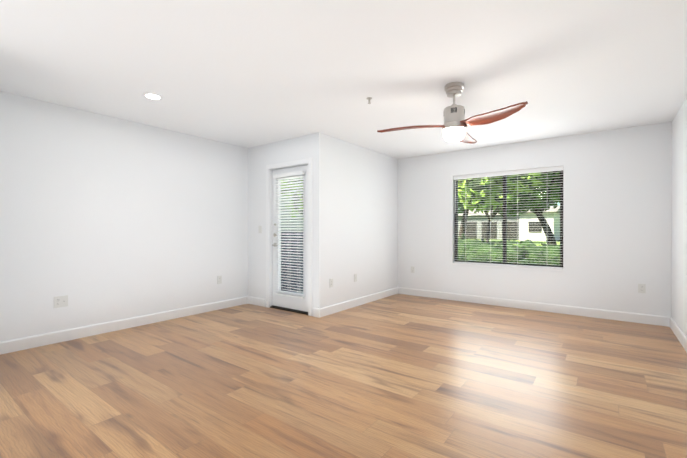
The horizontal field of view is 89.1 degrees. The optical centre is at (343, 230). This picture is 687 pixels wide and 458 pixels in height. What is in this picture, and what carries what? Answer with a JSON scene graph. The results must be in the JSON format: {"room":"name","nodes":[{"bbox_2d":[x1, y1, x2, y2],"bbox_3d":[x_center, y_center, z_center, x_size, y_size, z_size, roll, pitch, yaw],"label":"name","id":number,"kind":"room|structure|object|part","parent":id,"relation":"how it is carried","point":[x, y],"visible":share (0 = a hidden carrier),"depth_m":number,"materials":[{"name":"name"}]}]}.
{"room":"empty living room","nodes":[
{"label":"empty living room","id":0,"kind":"room"},
{"bbox_2d":[0,91,247,341],"bbox_3d":[-3.141,-0.076,3.413,0.140,2.440,5.570,0,0,37],"label":"wall","id":1,"kind":"structure","parent":0,"point":[104,218],"depth_m":3.94,"materials":[{"name":"paint"}]},
{"bbox_2d":[54,295,67,307],"bbox_3d":[-2.909,0.729,3.598,0.012,0.115,0.116,0,0,37],"label":"electrical outlet","id":2,"kind":"object","parent":1,"relation":"attached to","point":[60,301],"visible":1,"depth_m":3.59,"materials":[{"name":"white plastic"}]},
{"bbox_2d":[0,296,247,354],"bbox_3d":[-3.079,1.087,3.370,0.016,0.115,5.290,0,0,37],"label":"baseboard","id":3,"kind":"structure","parent":1,"relation":"attached to","point":[18,344],"depth_m":3.93,"materials":[{"name":"paint"}]},
{"bbox_2d":[217,276,221,283],"bbox_3d":[-1.802,0.711,5.080,0.008,0.115,0.070,0,0,37],"label":"electrical outlet","id":4,"kind":"object","parent":1,"relation":"attached to","point":[219,279],"visible":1,"depth_m":5.07,"materials":[{"name":"white plastic"}]},
{"bbox_2d":[248,132,325,315],"bbox_3d":[-0.923,-0.081,5.144,1.615,2.440,0.140,0,0,37],"label":"wall","id":5,"kind":"structure","parent":0,"point":[261,157],"depth_m":5.00,"materials":[{"name":"white paint"}]},
{"bbox_2d":[248,296,265,306],"bbox_3d":[-1.338,1.081,5.361,0.415,0.115,0.016,0,0,37],"label":"baseboard","id":6,"kind":"structure","parent":5,"relation":"attached to","point":[257,301],"depth_m":5.33,"materials":[{"name":"paint"}]},
{"bbox_2d":[270,305,307,314],"bbox_3d":[-0.731,1.129,5.025,0.780,0.022,0.165,0,0,37],"label":"door sill","id":7,"kind":"structure","parent":5,"relation":"attached to","point":[289,309],"depth_m":4.97,"materials":[{"name":"brown metal"}]},
{"bbox_2d":[266,158,311,315],"bbox_3d":[-0.746,0.081,5.002,0.916,2.118,0.156,0,0,37],"label":"door frame","id":8,"kind":"structure","parent":5,"relation":"attached to","point":[291,163],"depth_m":5.18,"materials":[{"name":"paint"}]},
{"bbox_2d":[272,165,307,311],"bbox_3d":[-0.758,0.104,4.986,0.772,2.020,0.106,0,0,37],"label":"door","id":9,"kind":"structure","parent":5,"relation":"in","point":[300,304],"depth_m":5.02,"materials":[{"name":"paint"}]},
{"bbox_2d":[274,171,304,298],"bbox_3d":[-0.779,0.053,4.958,0.580,1.753,0.064,0,0,37],"label":"door blind","id":10,"kind":"object","parent":9,"relation":"attached to","point":[286,175],"visible":0.9,"depth_m":4.95,"materials":[{"name":"white plastic"}]},
{"bbox_3d":[-0.740,0.067,5.009,0.502,1.626,0.006,0,0,37],"label":"glass","id":11,"kind":"part","parent":9,"relation":"part of","materials":[{"name":"clear glass"}]},
{"bbox_2d":[313,308,318,317],"bbox_3d":[-0.363,1.083,4.631,0.100,0.115,0.016,0,0,37],"label":"baseboard","id":12,"kind":"structure","parent":5,"relation":"attached to","point":[315,312],"depth_m":4.62,"materials":[{"name":"paint"}]},
{"bbox_2d":[0,294,686,457],"bbox_3d":[-0.383,1.206,2.710,5.403,0.120,7.745,0,0,37],"label":"floor","id":13,"kind":"structure","parent":0,"point":[402,376],"depth_m":2.56,"materials":[{"name":"brown wood"}]},
{"bbox_2d":[0,0,686,158],"bbox_3d":[-0.383,-1.354,2.702,5.403,0.120,7.745,0,0,37],"label":"ceiling","id":14,"kind":"structure","parent":0,"point":[248,73],"depth_m":2.72,"materials":[{"name":"paint"}]},
{"bbox_2d":[142,93,163,99],"bbox_3d":[-1.834,-1.292,3.361,0.184,0.006,0.184,0,0,37],"label":"recessed light","id":15,"kind":"object","parent":14,"relation":"in","point":[152,96],"visible":0.98,"depth_m":3.36,"materials":[{"name":"paint"}]},
{"bbox_2d":[377,82,527,143],"bbox_3d":[1.102,-1.048,3.264,1.259,0.494,1.000,0,0,37],"label":"ceiling fan","id":16,"kind":"object","parent":14,"relation":"hanging from","point":[455,124],"visible":1,"depth_m":3.04,"materials":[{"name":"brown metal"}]},
{"bbox_3d":[0.618,-0.930,3.143,0.638,0.047,0.178,0,0,10],"label":"blade","id":17,"kind":"part","parent":16,"relation":"part of","materials":[{"name":"brown wood"}]},
{"bbox_3d":[0.987,-1.098,3.117,0.206,0.394,0.206,0,0,37],"label":"motor","id":18,"kind":"part","parent":16,"relation":"part of","materials":[{"name":"silver metal"}]},
{"bbox_3d":[1.161,-0.930,3.444,0.178,0.047,0.638,0,0,34],"label":"blade","id":19,"kind":"part","parent":16,"relation":"part of","materials":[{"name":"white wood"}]},
{"bbox_3d":[1.210,-0.929,2.822,0.178,0.047,0.638,0,0,-31],"label":"blade","id":20,"kind":"part","parent":16,"relation":"part of","materials":[{"name":"brown wood"}]},
{"bbox_2d":[326,135,397,306],"bbox_3d":[0.361,-0.082,5.628,0.140,2.440,2.175,0,0,37],"label":"wall","id":21,"kind":"structure","parent":0,"point":[362,213],"depth_m":5.36,"materials":[{"name":"paint"}]},
{"bbox_2d":[319,287,397,317],"bbox_3d":[0.335,1.081,5.466,0.016,0.115,2.191,0,0,37],"label":"baseboard","id":22,"kind":"structure","parent":21,"relation":"attached to","point":[334,308],"depth_m":5.25,"materials":[{"name":"paint"}]},
{"bbox_2d":[398,122,671,316],"bbox_3d":[2.487,-0.081,5.307,3.928,2.440,0.140,0,0,37],"label":"wall","id":23,"kind":"structure","parent":0,"point":[617,199],"depth_m":4.70,"materials":[{"name":"paint"}]},
{"bbox_2d":[452,263,562,270],"bbox_3d":[2.433,0.542,5.308,1.544,0.030,0.097,0,0,37],"label":"window sill","id":24,"kind":"structure","parent":23,"relation":"attached to","point":[518,267],"depth_m":5.21,"materials":[{"name":"paint"}]},
{"bbox_2d":[454,171,562,266],"bbox_3d":[2.477,-0.181,5.364,1.544,1.440,0.050,0,0,37],"label":"window","id":25,"kind":"structure","parent":23,"relation":"in","point":[504,230],"depth_m":5.34,"materials":[{"name":"clear glass"}]},
{"bbox_2d":[453,166,562,268],"bbox_3d":[2.432,-0.188,5.303,1.536,1.426,0.050,0,0,37],"label":"window blind","id":26,"kind":"object","parent":25,"relation":"attached to","point":[524,171],"visible":0.9,"depth_m":5.25,"materials":[{"name":"white plastic"}]},
{"bbox_2d":[398,287,669,326],"bbox_3d":[2.440,1.081,5.248,3.648,0.115,0.016,0,0,37],"label":"baseboard","id":27,"kind":"structure","parent":23,"relation":"attached to","point":[616,315],"depth_m":4.92,"materials":[{"name":"paint"}]},
{"bbox_2d":[638,283,645,292],"bbox_3d":[3.688,0.712,4.318,0.070,0.115,0.008,0,0,37],"label":"electrical outlet","id":28,"kind":"object","parent":23,"relation":"attached to","point":[641,288],"visible":1,"depth_m":4.32,"materials":[{"name":"white plastic"}]},
{"bbox_2d":[671,98,686,336],"bbox_3d":[1.723,-0.069,1.129,0.140,2.440,7.745,0,0,37],"label":"wall","id":29,"kind":"structure","parent":0,"point":[679,235],"depth_m":3.71,"materials":[{"name":"paint"}]},
{"bbox_2d":[670,317,686,351],"bbox_3d":[1.661,1.093,1.179,0.016,0.115,7.465,0,0,37],"label":"baseboard","id":30,"kind":"structure","parent":29,"relation":"attached to","point":[679,333],"depth_m":3.65,"materials":[{"name":"paint"}]},
{"label":"outside","id":31,"kind":"structure","parent":0,"visible":0},
{"bbox_2d":[281,171,559,292],"bbox_3d":[5.905,-3.770,32.804,110.000,10.261,120.000,0,0,37],"label":"garden","id":32,"kind":"object","parent":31,"point":[553,225],"depth_m":12.98,"materials":[{"name":"green plant"}]}
]}

